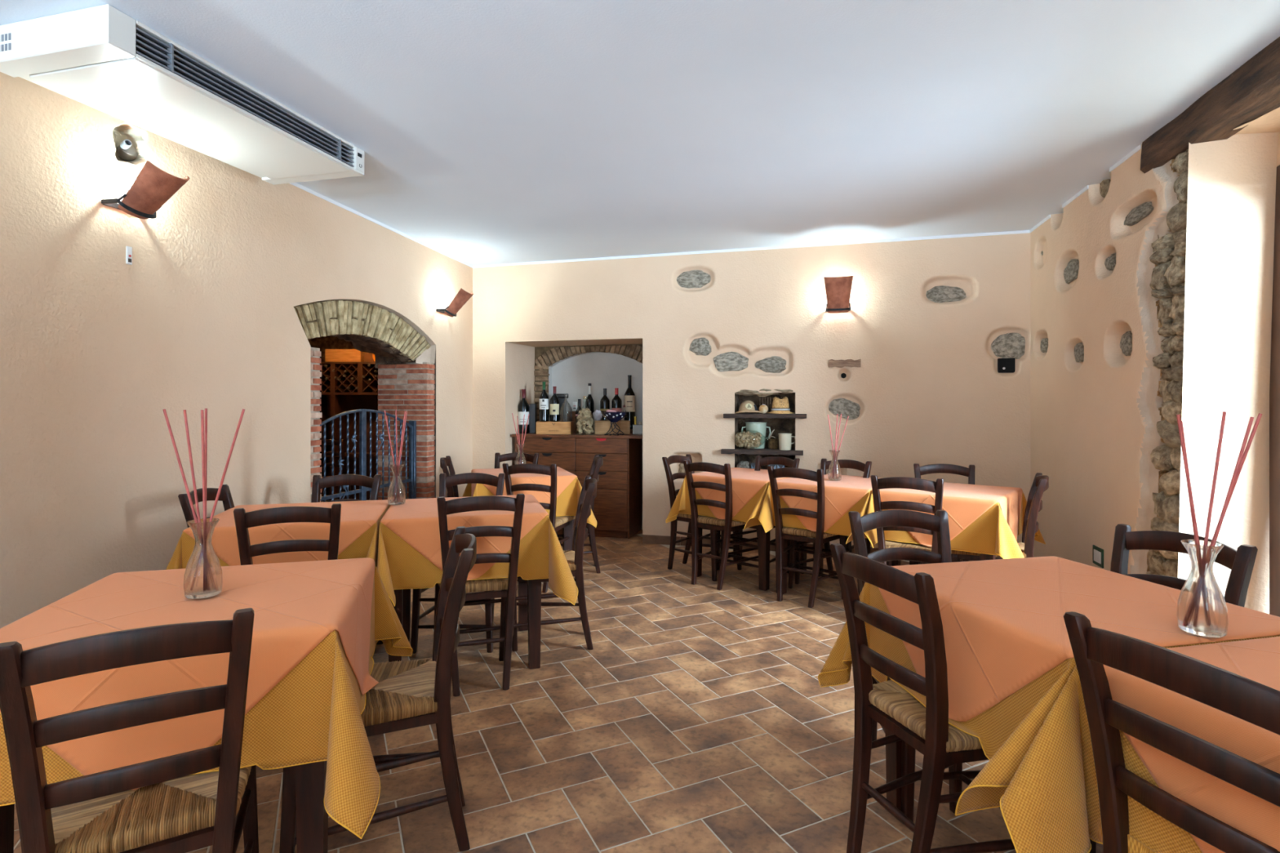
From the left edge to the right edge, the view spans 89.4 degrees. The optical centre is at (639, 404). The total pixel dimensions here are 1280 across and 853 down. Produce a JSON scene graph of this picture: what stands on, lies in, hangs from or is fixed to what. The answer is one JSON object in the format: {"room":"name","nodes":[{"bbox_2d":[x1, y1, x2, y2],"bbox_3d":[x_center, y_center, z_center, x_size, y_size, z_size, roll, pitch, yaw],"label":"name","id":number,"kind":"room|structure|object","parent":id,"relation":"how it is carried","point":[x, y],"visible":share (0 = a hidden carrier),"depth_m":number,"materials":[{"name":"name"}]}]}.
{"room":"restaurant","nodes":[
{"label":"restaurant","id":0,"kind":"room"},
{"bbox_2d":[0,71,472,628],"bbox_3d":[-2.868,-0.050,1.855,0.584,2.660,9.450,0,0,11],"label":"wall","id":1,"kind":"structure","parent":0,"point":[224,292],"depth_m":3.15,"materials":[{"name":"beige paint"}]},
{"bbox_2d":[116,138,137,160],"bbox_3d":[-2.382,-1.181,3.014,0.117,0.074,0.075,0,0,34],"label":"security camera","id":2,"kind":"object","parent":1,"relation":"on","point":[126,151],"visible":1,"depth_m":3.00,"materials":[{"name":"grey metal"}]},
{"bbox_2d":[101,160,189,219],"bbox_3d":[-2.213,-0.949,2.912,0.297,0.210,0.206,0,0,11],"label":"sconce","id":3,"kind":"object","parent":1,"relation":"attached to","point":[146,193],"visible":1,"depth_m":2.87,"materials":[{"name":"ceramic"}]},
{"bbox_2d":[320,408,416,502],"bbox_3d":[-2.081,0.642,4.936,0.065,1.215,1.319,0,0,11],"label":"iron gate","id":4,"kind":"object","parent":1,"relation":"attached to","point":[362,491],"visible":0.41,"depth_m":4.89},
{"bbox_2d":[288,182,472,267],"bbox_3d":[-2.583,-1.369,1.799,0.006,0.022,9.450,0,0,11],"label":"trim","id":5,"kind":"structure","parent":1,"relation":"attached to","point":[296,184],"depth_m":4.79,"materials":[{"name":"white paint"}]},
{"bbox_2d":[435,288,473,316],"bbox_3d":[-1.645,-0.903,5.790,0.290,0.235,0.214,0,0,11],"label":"sconce","id":6,"kind":"object","parent":1,"relation":"attached to","point":[462,296],"visible":1,"depth_m":5.74,"materials":[{"name":"ceramic"}]},
{"bbox_2d":[307,335,435,497],"bbox_3d":[-4.363,-0.070,6.891,4.540,2.700,6.000,0,0,14],"label":"wall","id":7,"kind":"structure","parent":0,"point":[328,342],"depth_m":10.08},
{"bbox_2d":[13,500,1102,852],"bbox_3d":[-2.188,1.340,3.155,11.000,0.120,12.566,0,0,14],"label":"floor","id":8,"kind":"structure","parent":0,"point":[699,717],"depth_m":2.46,"materials":[{"name":"tile"}]},
{"bbox_2d":[0,608,258,852],"bbox_3d":[-1.039,0.842,1.366,0.435,0.877,0.511,0,0,-32],"label":"dining chair","id":9,"kind":"object","parent":8,"relation":"on","point":[100,812],"visible":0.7,"depth_m":1.21,"materials":[{"name":"brown wood"}]},
{"bbox_2d":[0,760,328,852],"bbox_3d":[-1.176,0.903,1.762,0.745,0.754,0.706,0,0,-16],"label":"dining table","id":10,"kind":"object","parent":8,"relation":"on","point":[312,817],"visible":0.06,"depth_m":1.53,"materials":[{"name":"brown wood"}]},
{"bbox_2d":[0,563,413,839],"bbox_3d":[-1.164,0.721,1.700,1.005,0.397,1.082,0,0,-16],"label":"tablecloth","id":11,"kind":"object","parent":10,"relation":"on","point":[313,714],"visible":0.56,"depth_m":1.47,"materials":[{"name":"fabric"}]},
{"bbox_2d":[0,557,378,790],"bbox_3d":[-1.157,0.711,1.743,0.840,0.384,0.796,0,0,-16],"label":"tablecloth","id":12,"kind":"object","parent":11,"relation":"on","point":[295,606],"visible":0.75,"depth_m":1.51,"materials":[{"name":"fabric"}]},
{"bbox_2d":[182,518,222,599],"bbox_3d":[-1.179,0.414,1.747,0.089,0.202,0.089,0,0,14],"label":"glass vase","id":13,"kind":"object","parent":12,"relation":"on","point":[203,575],"visible":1,"depth_m":1.72,"materials":[{"name":"clear"}]},
{"bbox_2d":[162,408,198,523],"bbox_3d":[-1.212,0.257,1.740,0.130,0.490,0.007,0,0,-10],"label":"stick","id":14,"kind":"object","parent":13,"relation":"in","point":[163,410],"visible":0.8,"depth_m":1.74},
{"bbox_2d":[182,409,200,523],"bbox_3d":[-1.197,0.258,1.747,0.072,0.487,0.006,0,0,0],"label":"stick","id":15,"kind":"object","parent":13,"relation":"in","point":[184,411],"visible":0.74,"depth_m":1.74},
{"bbox_2d":[200,409,205,522],"bbox_3d":[-1.175,0.258,1.743,0.007,0.487,0.017,0,0,14],"label":"stick","id":16,"kind":"object","parent":13,"relation":"in","point":[202,411],"visible":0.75,"depth_m":1.74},
{"bbox_2d":[204,408,207,522],"bbox_3d":[-1.178,0.256,1.753,0.006,0.490,0.030,0,0,-25],"label":"stick","id":17,"kind":"object","parent":13,"relation":"in","point":[206,409],"visible":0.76,"depth_m":1.76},
{"bbox_2d":[208,408,244,521],"bbox_3d":[-1.143,0.257,1.750,0.142,0.490,0.007,0,0,-4],"label":"stick","id":18,"kind":"object","parent":13,"relation":"in","point":[243,410],"visible":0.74,"depth_m":1.75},
{"bbox_2d":[177,484,234,528],"bbox_3d":[-1.861,0.842,3.113,0.511,0.877,0.435,0,0,-6],"label":"dining chair","id":19,"kind":"object","parent":8,"relation":"on","point":[225,496],"visible":0.02,"depth_m":3.13,"materials":[{"name":"brown wood"}]},
{"bbox_2d":[233,502,341,564],"bbox_3d":[-1.478,0.842,2.779,0.435,0.877,0.511,0,0,-21],"label":"dining chair","id":20,"kind":"object","parent":8,"relation":"on","point":[243,520],"visible":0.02,"depth_m":2.56,"materials":[{"name":"brown wood"}]},
{"bbox_2d":[320,439,354,499],"bbox_3d":[-3.464,0.842,7.238,0.435,0.877,0.511,0,0,-36],"label":"dining chair","id":21,"kind":"object","parent":8,"relation":"on","point":[328,442],"visible":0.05,"depth_m":7.43,"materials":[{"name":"brown wood"}]},
{"bbox_2d":[311,474,381,502],"bbox_3d":[-1.669,0.842,3.488,0.435,0.877,0.511,0,0,-2],"label":"dining chair","id":22,"kind":"object","parent":8,"relation":"on","point":[318,483],"visible":0.05,"depth_m":3.70,"materials":[{"name":"brown wood"}]},
{"bbox_2d":[320,361,377,502],"bbox_3d":[-3.486,0.364,8.500,1.523,1.831,0.340,0,0,0],"label":"wine rack","id":23,"kind":"object","parent":8,"relation":"on","point":[336,398],"visible":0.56,"depth_m":8.52,"materials":[{"name":"brown wood"}]},
{"bbox_2d":[324,349,368,361],"bbox_3d":[-3.837,-0.633,8.475,0.461,0.164,0.250,0,0,0],"label":"wooden crate","id":24,"kind":"object","parent":23,"relation":"on","point":[331,355],"visible":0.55,"depth_m":8.35,"materials":[{"name":"brown wood"}]},
{"bbox_2d":[321,452,376,457],"bbox_3d":[-3.486,0.660,8.500,1.463,0.040,0.300,0,0,0],"label":"shelf","id":25,"kind":"object","parent":23,"relation":"attached to","point":[350,454],"depth_m":8.35,"materials":[{"name":"brown wood"}]},
{"bbox_2d":[279,526,476,852],"bbox_3d":[-0.743,0.842,1.894,0.511,0.877,0.435,0,0,-19],"label":"dining chair","id":26,"kind":"object","parent":8,"relation":"on","point":[412,694],"visible":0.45,"depth_m":1.80,"materials":[{"name":"brown wood"}]},
{"bbox_2d":[376,640,382,644],"bbox_3d":[-1.634,0.903,3.120,0.745,0.754,0.656,0,0,-16],"label":"dining table","id":27,"kind":"object","parent":8,"relation":"on","point":[380,642],"visible":0.09,"depth_m":3.45,"materials":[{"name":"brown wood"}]},
{"bbox_2d":[165,504,391,569],"bbox_3d":[-1.682,0.714,3.107,0.883,0.382,1.091,0,0,-16],"label":"tablecloth","id":28,"kind":"object","parent":27,"relation":"on","point":[366,545],"visible":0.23,"depth_m":2.85,"materials":[{"name":"fabric"}]},
{"bbox_2d":[182,499,388,565],"bbox_3d":[-1.650,0.711,3.121,0.785,0.384,0.739,0,0,-16],"label":"tablecloth","id":29,"kind":"object","parent":28,"relation":"on","point":[357,517],"visible":0.53,"depth_m":2.82,"materials":[{"name":"fabric"}]},
{"bbox_2d":[440,455,458,497],"bbox_3d":[-1.260,0.842,4.946,0.511,0.877,0.435,0,0,-10],"label":"dining chair","id":30,"kind":"object","parent":8,"relation":"on","point":[452,491],"visible":0.02,"depth_m":4.98,"materials":[{"name":"brown wood"}]},
{"bbox_2d":[410,472,505,653],"bbox_3d":[-0.976,0.842,3.570,0.435,0.877,0.511,0,0,-1],"label":"dining chair","id":31,"kind":"object","parent":8,"relation":"on","point":[445,482],"visible":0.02,"depth_m":3.37,"materials":[{"name":"brown wood"}]},
{"bbox_2d":[388,578,541,669],"bbox_3d":[-0.895,0.903,3.328,0.745,0.754,0.656,0,0,-16],"label":"dining table","id":32,"kind":"object","parent":8,"relation":"on","point":[531,613],"visible":0.16,"depth_m":3.13,"materials":[{"name":"brown wood"}]},
{"bbox_2d":[377,515,577,606],"bbox_3d":[-0.818,0.712,3.321,0.941,0.379,1.143,0,0,-16],"label":"tablecloth","id":33,"kind":"object","parent":32,"relation":"on","point":[400,566],"visible":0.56,"depth_m":2.94,"materials":[{"name":"fabric"}]},
{"bbox_2d":[380,494,549,580],"bbox_3d":[-0.870,0.664,3.335,0.808,0.290,0.745,0,0,-16],"label":"tablecloth","id":34,"kind":"object","parent":33,"relation":"on","point":[415,521],"visible":0.48,"depth_m":3.02,"materials":[{"name":"fabric"}]},
{"bbox_2d":[387,464,405,505],"bbox_3d":[-1.262,0.414,3.353,0.089,0.202,0.089,0,0,14],"label":"glass vase","id":35,"kind":"object","parent":34,"relation":"on","point":[396,493],"visible":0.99,"depth_m":3.33,"materials":[{"name":"clear"}]},
{"bbox_2d":[433,493,524,697],"bbox_3d":[-0.769,0.842,3.080,0.435,0.877,0.511,0,0,-17],"label":"dining chair","id":36,"kind":"object","parent":8,"relation":"on","point":[516,504],"visible":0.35,"depth_m":2.92,"materials":[{"name":"brown wood"}]},
{"bbox_2d":[494,452,538,468],"bbox_3d":[-1.063,0.842,5.170,0.435,0.877,0.511,0,0,10],"label":"dining chair","id":37,"kind":"object","parent":8,"relation":"on","point":[499,458],"visible":0.02,"depth_m":5.39,"materials":[{"name":"brown wood"}]},
{"bbox_2d":[502,462,575,592],"bbox_3d":[-0.723,0.842,4.630,0.435,0.877,0.511,0,0,8],"label":"dining chair","id":38,"kind":"object","parent":8,"relation":"on","point":[557,522],"visible":0.28,"depth_m":4.42,"materials":[{"name":"brown wood"}]},
{"bbox_2d":[498,475,596,661],"bbox_3d":[-0.487,0.842,3.460,0.511,0.877,0.435,0,0,-8],"label":"dining chair","id":39,"kind":"object","parent":8,"relation":"on","point":[574,557],"visible":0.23,"depth_m":3.33,"materials":[{"name":"brown wood"}]},
{"bbox_2d":[555,520,572,551],"bbox_3d":[-0.908,0.903,4.979,0.700,0.754,0.704,0,0,-18],"label":"dining table","id":40,"kind":"object","parent":8,"relation":"on","point":[566,531],"visible":0.02,"depth_m":4.76,"materials":[{"name":"brown wood"}]},
{"bbox_2d":[462,476,596,528],"bbox_3d":[-0.892,0.716,4.919,0.953,0.387,1.074,0,0,-18],"label":"tablecloth","id":41,"kind":"object","parent":40,"relation":"on","point":[567,500],"visible":0.31,"depth_m":4.71,"materials":[{"name":"fabric"}]},
{"bbox_2d":[471,466,577,510],"bbox_3d":[-0.907,0.700,4.955,0.841,0.363,0.827,0,0,-18],"label":"tablecloth","id":42,"kind":"object","parent":41,"relation":"on","point":[564,477],"visible":0.44,"depth_m":4.68,"materials":[{"name":"fabric"}]},
{"bbox_2d":[511,432,642,538],"bbox_3d":[-0.549,0.787,6.518,1.365,0.985,0.560,0,0,14],"label":"base cabinet","id":43,"kind":"object","parent":8,"relation":"on","point":[617,508],"visible":0.59,"depth_m":6.23,"materials":[{"name":"brown wood"}]},
{"bbox_2d":[517,389,528,433],"bbox_3d":[-1.191,0.068,6.620,0.116,0.454,0.117,0,0,0],"label":"wine bottle","id":44,"kind":"object","parent":43,"relation":"on","point":[523,406],"visible":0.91,"depth_m":6.57,"materials":[{"name":"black glass"}]},
{"bbox_2d":[528,404,536,433],"bbox_3d":[-1.102,0.144,6.665,0.061,0.302,0.090,0,0,0],"label":"box","id":45,"kind":"object","parent":43,"relation":"on","point":[532,407],"visible":0.91,"depth_m":6.62,"materials":[{"name":"black plastic"}]},
{"bbox_2d":[536,421,573,434],"bbox_3d":[-0.859,0.234,6.538,0.348,0.123,0.243,0,0,0],"label":"case","id":46,"kind":"object","parent":43,"relation":"on","point":[548,427],"visible":0.97,"depth_m":6.42,"materials":[{"name":"brown wood"}]},
{"bbox_2d":[539,382,548,422],"bbox_3d":[-0.968,-0.029,6.520,0.094,0.402,0.095,0,0,0],"label":"wine bottle","id":47,"kind":"object","parent":46,"relation":"on","point":[544,397],"visible":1,"depth_m":6.48,"materials":[{"name":"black glass"}]},
{"bbox_2d":[550,386,559,422],"bbox_3d":[-0.860,-0.005,6.520,0.094,0.355,0.095,0,0,0],"label":"wine bottle","id":48,"kind":"object","parent":46,"relation":"on","point":[554,400],"visible":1,"depth_m":6.48,"materials":[{"name":"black glass"}]},
{"bbox_2d":[560,394,572,422],"bbox_3d":[-0.746,0.036,6.520,0.128,0.273,0.128,0,0,0],"label":"bottle","id":49,"kind":"object","parent":46,"relation":"on","point":[566,411],"visible":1,"depth_m":6.47,"materials":[{"name":"clear"}]},
{"bbox_2d":[576,395,593,434],"bbox_3d":[-0.541,0.105,6.360,0.190,0.379,0.190,0,0,0],"label":"flask","id":50,"kind":"object","parent":43,"relation":"on","point":[584,418],"visible":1,"depth_m":6.32,"materials":[{"name":"white"}]},
{"bbox_2d":[594,420,630,434],"bbox_3d":[-0.275,0.229,6.545,0.351,0.133,0.250,0,0,0],"label":"case","id":51,"kind":"object","parent":43,"relation":"on","point":[601,427],"visible":0.73,"depth_m":6.42,"materials":[{"name":"brown wood"}]},
{"bbox_3d":[-0.106,0.273,6.630,0.089,0.044,0.140,0,0,0],"label":"block","id":52,"kind":"object","parent":43,"relation":"on","visible":0},
{"bbox_2d":[623,375,635,429],"bbox_3d":[-0.106,-0.025,6.620,0.116,0.550,0.117,0,0,0],"label":"wine bottle","id":53,"kind":"object","parent":52,"relation":"on","point":[629,395],"visible":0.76,"depth_m":6.57,"materials":[{"name":"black glass"}]},
{"bbox_2d":[556,454,603,573],"bbox_3d":[-0.542,0.842,4.985,0.511,0.877,0.435,0,0,-8],"label":"dining chair","id":54,"kind":"object","parent":8,"relation":"on","point":[597,462],"visible":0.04,"depth_m":4.87,"materials":[{"name":"brown wood"}]},
{"bbox_2d":[662,453,742,581],"bbox_3d":[0.468,0.842,4.987,0.511,0.877,0.435,0,0,36],"label":"dining chair","id":55,"kind":"object","parent":8,"relation":"on","point":[670,460],"visible":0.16,"depth_m":4.96,"materials":[{"name":"brown wood"}]},
{"bbox_2d":[683,460,758,590],"bbox_3d":[0.601,0.842,4.700,0.435,0.877,0.511,0,0,39],"label":"dining chair","id":56,"kind":"object","parent":8,"relation":"on","point":[729,525],"visible":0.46,"depth_m":4.56,"materials":[{"name":"brown wood"}]},
{"bbox_2d":[691,524,807,591],"bbox_3d":[0.827,0.903,4.872,0.673,0.754,0.694,0,0,40],"label":"dining table","id":57,"kind":"object","parent":8,"relation":"on","point":[763,537],"visible":0.07,"depth_m":4.46,"materials":[{"name":"brown wood"}]},
{"bbox_2d":[665,475,769,529],"bbox_3d":[0.791,0.704,4.902,0.817,0.364,1.089,0,0,40],"label":"tablecloth","id":58,"kind":"object","parent":57,"relation":"on","point":[749,513],"visible":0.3,"depth_m":4.67,"materials":[{"name":"fabric"}]},
{"bbox_2d":[692,467,789,519],"bbox_3d":[0.799,0.698,4.867,0.722,0.358,0.787,0,0,40],"label":"tablecloth","id":59,"kind":"object","parent":58,"relation":"on","point":[746,482],"visible":0.52,"depth_m":4.60,"materials":[{"name":"fabric"}]},
{"bbox_2d":[719,455,799,573],"bbox_3d":[0.906,0.842,4.826,0.435,0.877,0.511,0,0,44],"label":"dining chair","id":60,"kind":"object","parent":8,"relation":"on","point":[759,461],"visible":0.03,"depth_m":4.89,"materials":[{"name":"brown wood"}]},
{"bbox_2d":[767,466,851,608],"bbox_3d":[1.126,0.842,4.309,0.435,0.877,0.511,0,0,39],"label":"dining chair","id":61,"kind":"object","parent":8,"relation":"on","point":[820,537],"visible":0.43,"depth_m":4.16,"materials":[{"name":"brown wood"}]},
{"bbox_2d":[788,458,871,599],"bbox_3d":[1.353,0.842,4.548,0.435,0.877,0.511,0,0,42],"label":"dining chair","id":62,"kind":"object","parent":8,"relation":"on","point":[865,468],"visible":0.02,"depth_m":4.57,"materials":[{"name":"brown wood"}]},
{"bbox_2d":[775,533,900,595],"bbox_3d":[1.362,0.903,4.428,0.673,0.754,0.694,0,0,40],"label":"dining table","id":63,"kind":"object","parent":8,"relation":"on","point":[867,540],"visible":0.09,"depth_m":4.37,"materials":[{"name":"brown wood"}]},
{"bbox_2d":[758,483,872,544],"bbox_3d":[1.363,0.676,4.427,0.717,0.308,1.089,0,0,40],"label":"tablecloth","id":64,"kind":"object","parent":63,"relation":"on","point":[842,526],"visible":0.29,"depth_m":4.21,"materials":[{"name":"fabric"}]},
{"bbox_2d":[769,474,882,532],"bbox_3d":[1.352,0.698,4.416,0.684,0.358,0.781,0,0,40],"label":"tablecloth","id":65,"kind":"object","parent":64,"relation":"on","point":[841,495],"visible":0.54,"depth_m":4.15,"materials":[{"name":"fabric"}]},
{"bbox_2d":[827,449,841,480],"bbox_3d":[1.331,0.414,4.421,0.089,0.202,0.089,0,0,14],"label":"glass vase","id":66,"kind":"object","parent":65,"relation":"on","point":[834,473],"visible":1,"depth_m":4.39,"materials":[{"name":"clear"}]},
{"bbox_2d":[870,475,943,565],"bbox_3d":[1.594,0.842,3.795,0.435,0.877,0.511,0,0,30],"label":"dining chair","id":67,"kind":"object","parent":8,"relation":"on","point":[937,487],"visible":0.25,"depth_m":3.61,"materials":[{"name":"brown wood"}]},
{"bbox_2d":[848,509,980,822],"bbox_3d":[0.996,0.842,2.230,0.435,0.877,0.511,0,0,-5],"label":"dining chair","id":68,"kind":"object","parent":8,"relation":"on","point":[939,523],"visible":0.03,"depth_m":2.42,"materials":[{"name":"brown wood"}]},
{"bbox_2d":[829,543,1015,852],"bbox_3d":[0.831,0.842,1.773,0.511,0.877,0.435,0,0,-18],"label":"dining chair","id":69,"kind":"object","parent":8,"relation":"on","point":[927,730],"visible":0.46,"depth_m":1.66,"materials":[{"name":"brown wood"}]},
{"bbox_2d":[886,553,995,566],"bbox_3d":[1.897,0.903,3.984,0.673,0.754,0.694,0,0,40],"label":"dining table","id":70,"kind":"object","parent":8,"relation":"on","point":[983,557],"visible":0.08,"depth_m":3.57,"materials":[{"name":"brown wood"}]},
{"bbox_2d":[863,492,1045,559],"bbox_3d":[1.944,0.707,3.959,0.867,0.368,1.115,0,0,40],"label":"tablecloth","id":71,"kind":"object","parent":70,"relation":"on","point":[990,534],"visible":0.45,"depth_m":3.54,"materials":[{"name":"fabric"}]},
{"bbox_2d":[871,482,1022,546],"bbox_3d":[1.912,0.686,3.968,0.728,0.334,0.788,0,0,40],"label":"tablecloth","id":72,"kind":"object","parent":71,"relation":"on","point":[964,504],"visible":0.66,"depth_m":3.73,"materials":[{"name":"fabric"}]},
{"bbox_2d":[913,463,975,564],"bbox_3d":[1.990,0.842,4.154,0.435,0.877,0.511,0,0,16],"label":"dining chair","id":73,"kind":"object","parent":8,"relation":"on","point":[969,472],"visible":0.02,"depth_m":4.37,"materials":[{"name":"brown wood"}]},
{"bbox_2d":[884,676,1096,852],"bbox_3d":[1.168,0.903,1.791,0.695,0.754,0.736,0,0,-13],"label":"dining table","id":74,"kind":"object","parent":8,"relation":"on","point":[893,751],"visible":0.02,"depth_m":2.01,"materials":[{"name":"brown wood"}]},
{"bbox_2d":[817,582,1279,816],"bbox_3d":[1.158,0.735,1.838,1.149,0.425,0.890,0,0,-13],"label":"tablecloth","id":75,"kind":"object","parent":74,"relation":"on","point":[1006,731],"visible":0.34,"depth_m":1.49,"materials":[{"name":"fabric"}]},
{"bbox_2d":[878,555,1279,721],"bbox_3d":[1.152,0.664,1.820,0.804,0.290,0.810,0,0,-13],"label":"tablecloth","id":76,"kind":"object","parent":75,"relation":"on","point":[1004,628],"visible":0.73,"depth_m":1.65,"materials":[{"name":"fabric"}]},
{"bbox_2d":[1176,539,1228,637],"bbox_3d":[1.273,0.414,1.465,0.089,0.202,0.089,0,0,14],"label":"glass vase","id":77,"kind":"object","parent":76,"relation":"on","point":[1202,606],"visible":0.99,"depth_m":1.44,"materials":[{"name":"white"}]},
{"bbox_2d":[1176,414,1199,545],"bbox_3d":[1.249,0.262,1.459,0.097,0.480,0.007,0,0,-13],"label":"stick","id":78,"kind":"object","parent":77,"relation":"in","point":[1179,420],"visible":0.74,"depth_m":1.45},
{"bbox_2d":[1203,411,1226,546],"bbox_3d":[1.296,0.259,1.472,0.095,0.486,0.007,0,0,-14],"label":"stick","id":79,"kind":"object","parent":77,"relation":"in","point":[1224,415],"visible":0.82,"depth_m":1.47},
{"bbox_2d":[1182,413,1262,626],"bbox_3d":[1.322,0.261,1.468,0.189,0.482,0.007,0,0,-3],"label":"stick","id":80,"kind":"object","parent":77,"relation":"in","point":[1258,419],"visible":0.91,"depth_m":1.47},
{"bbox_2d":[1210,417,1253,546],"bbox_3d":[1.310,0.265,1.462,0.144,0.474,0.007,0,0,4],"label":"stick","id":81,"kind":"object","parent":77,"relation":"in","point":[1251,420],"visible":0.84,"depth_m":1.46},
{"bbox_2d":[951,472,1048,562],"bbox_3d":[2.081,0.842,3.768,0.511,0.877,0.435,0,0,28],"label":"dining chair","id":82,"kind":"object","parent":8,"relation":"on","point":[1040,484],"visible":0.22,"depth_m":3.59,"materials":[{"name":"brown wood"}]},
{"bbox_2d":[1063,611,1279,852],"bbox_3d":[1.099,0.842,1.145,0.511,0.877,0.435,0,0,-17],"label":"dining chair","id":83,"kind":"object","parent":8,"relation":"on","point":[1249,700],"visible":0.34,"depth_m":1.08,"materials":[{"name":"brown wood"}]},
{"bbox_2d":[1110,524,1257,607],"bbox_3d":[1.475,0.842,1.938,0.511,0.877,0.435,0,0,-19],"label":"dining chair","id":84,"kind":"object","parent":8,"relation":"on","point":[1241,562],"visible":0.02,"depth_m":2.04,"materials":[{"name":"brown wood"}]},
{"bbox_3d":[1.334,0.903,1.055,0.695,0.754,0.736,0,0,-13],"label":"dining table","id":85,"kind":"object","parent":8,"relation":"on","visible":0},
{"bbox_2d":[999,665,1202,852],"bbox_3d":[1.350,0.741,1.009,1.162,0.437,0.893,0,0,-13],"label":"tablecloth","id":86,"kind":"object","parent":85,"relation":"on","point":[1051,804],"visible":0.43,"depth_m":1.26,"materials":[{"name":"fabric"}]},
{"bbox_2d":[1102,636,1279,852],"bbox_3d":[1.330,0.709,1.043,0.750,0.379,0.768,0,0,-13],"label":"tablecloth","id":87,"kind":"object","parent":86,"relation":"on","point":[1258,660],"visible":0.5,"depth_m":1.12,"materials":[{"name":"fabric"}]},
{"bbox_2d":[0,0,1279,265],"bbox_3d":[-0.285,-1.430,1.208,5.550,0.100,9.700,0,0,14],"label":"ceiling","id":88,"kind":"structure","parent":0,"point":[487,131],"depth_m":2.92,"materials":[{"name":"paint"}]},
{"bbox_2d":[0,4,364,184],"bbox_3d":[-1.951,-1.310,2.942,0.605,0.138,1.342,0,0,14],"label":"air conditioner","id":89,"kind":"object","parent":88,"relation":"attached to","point":[104,59],"visible":1,"depth_m":2.63,"materials":[{"name":"white plastic"}]},
{"bbox_2d":[135,31,346,161],"bbox_3d":[-1.707,-1.312,2.889,0.002,0.106,1.155,0,0,14],"label":"grille","id":90,"kind":"object","parent":89,"relation":"attached to","point":[182,88],"depth_m":2.79,"materials":[{"name":"black"}]},
{"bbox_2d":[472,232,1030,547],"bbox_3d":[0.819,-0.050,6.136,4.948,2.660,0.790,0,0,15],"label":"wall","id":91,"kind":"structure","parent":0,"point":[928,362],"depth_m":5.64,"materials":[{"name":"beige paint"}]},
{"bbox_2d":[472,230,1030,267],"bbox_3d":[0.712,-1.369,5.773,4.936,0.022,0.006,0,0,15],"label":"trim","id":92,"kind":"structure","parent":91,"relation":"attached to","point":[1020,231],"depth_m":5.66,"materials":[{"name":"white paint"}]},
{"bbox_2d":[720,447,803,455],"bbox_3d":[1.095,0.419,5.769,0.702,0.046,0.388,0,0,14],"label":"wall shelf","id":93,"kind":"object","parent":91,"relation":"attached to","point":[738,451],"visible":0.94,"depth_m":5.61,"materials":[{"name":"brown wood"}]},
{"bbox_2d":[734,431,761,448],"bbox_3d":[0.988,0.310,5.732,0.302,0.171,0.172,0,0,0],"label":"stone","id":94,"kind":"object","parent":93,"relation":"on","point":[748,440],"visible":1,"depth_m":5.68,"materials":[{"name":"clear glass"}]},
{"bbox_2d":[741,422,770,448],"bbox_3d":[1.051,0.278,5.859,0.197,0.235,0.197,0,0,-45],"label":"enamel pot","id":95,"kind":"object","parent":93,"relation":"on","point":[753,427],"visible":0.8,"depth_m":5.79,"materials":[{"name":"green"}]},
{"bbox_2d":[777,433,795,450],"bbox_3d":[1.275,0.325,5.650,0.144,0.142,0.120,0,0,-35],"label":"mug","id":96,"kind":"object","parent":93,"relation":"on","point":[784,439],"visible":1,"depth_m":5.60,"materials":[{"name":"beige ceramic"}]},
{"bbox_2d":[723,400,806,418],"bbox_3d":[1.117,0.044,5.756,0.710,0.162,0.401,0,0,14],"label":"wall shelf","id":97,"kind":"object","parent":91,"relation":"attached to","point":[792,415],"depth_m":5.63,"materials":[{"name":"brown wood"}]},
{"bbox_2d":[766,396,794,413],"bbox_3d":[1.236,0.005,5.683,0.244,0.150,0.207,0,0,0],"label":"straw hat","id":98,"kind":"object","parent":97,"relation":"on","point":[779,406],"visible":1,"depth_m":5.63,"materials":[{"name":"beige wicker"}]},
{"bbox_2d":[642,534,973,561],"bbox_3d":[0.712,1.240,5.771,4.933,0.080,0.009,0,0,15],"label":"baseboard","id":99,"kind":"structure","parent":91,"relation":"attached to","point":[646,539],"depth_m":5.87,"materials":[{"name":"brown tile"}]},
{"bbox_2d":[824,275,853,312],"bbox_3d":[1.659,-0.915,5.408,0.231,0.298,0.204,0,0,15],"label":"sconce","id":100,"kind":"object","parent":91,"relation":"attached to","point":[837,289],"visible":1,"depth_m":5.37,"materials":[{"name":"ceramic"}]},
{"bbox_2d":[1030,106,1279,613],"bbox_3d":[2.252,-0.081,0.532,0.697,2.722,9.343,0,0,14],"label":"wall","id":101,"kind":"structure","parent":0,"point":[1151,291],"depth_m":3.29,"materials":[{"name":"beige paint"}]},
{"bbox_2d":[1030,144,1141,232],"bbox_3d":[2.872,-1.369,4.275,0.006,0.022,1.741,0,0,14],"label":"trim","id":102,"kind":"structure","parent":101,"relation":"attached to","point":[1137,148],"depth_m":4.10,"materials":[{"name":"white paint"}]},
{"bbox_2d":[1093,544,1103,568],"bbox_3d":[2.780,0.922,3.927,0.012,0.113,0.138,0,0,14],"label":"wall socket","id":103,"kind":"object","parent":101,"relation":"attached to","point":[1098,553],"visible":1,"depth_m":3.91,"materials":[{"name":"green"}]},
{"bbox_2d":[1140,36,1279,173],"bbox_3d":[2.455,-1.292,2.312,0.202,0.172,2.200,0,0,14],"label":"wooden beam","id":104,"kind":"structure","parent":101,"relation":"attached to","point":[1251,91],"depth_m":2.77,"materials":[{"name":"brown wood"}]},
{"bbox_2d":[1269,164,1279,617],"bbox_3d":[2.781,0.100,2.366,0.080,2.360,1.240,0,0,14],"label":"door","id":105,"kind":"structure","parent":101,"relation":"in","point":[1274,384],"depth_m":2.93,"materials":[{"name":"white"}]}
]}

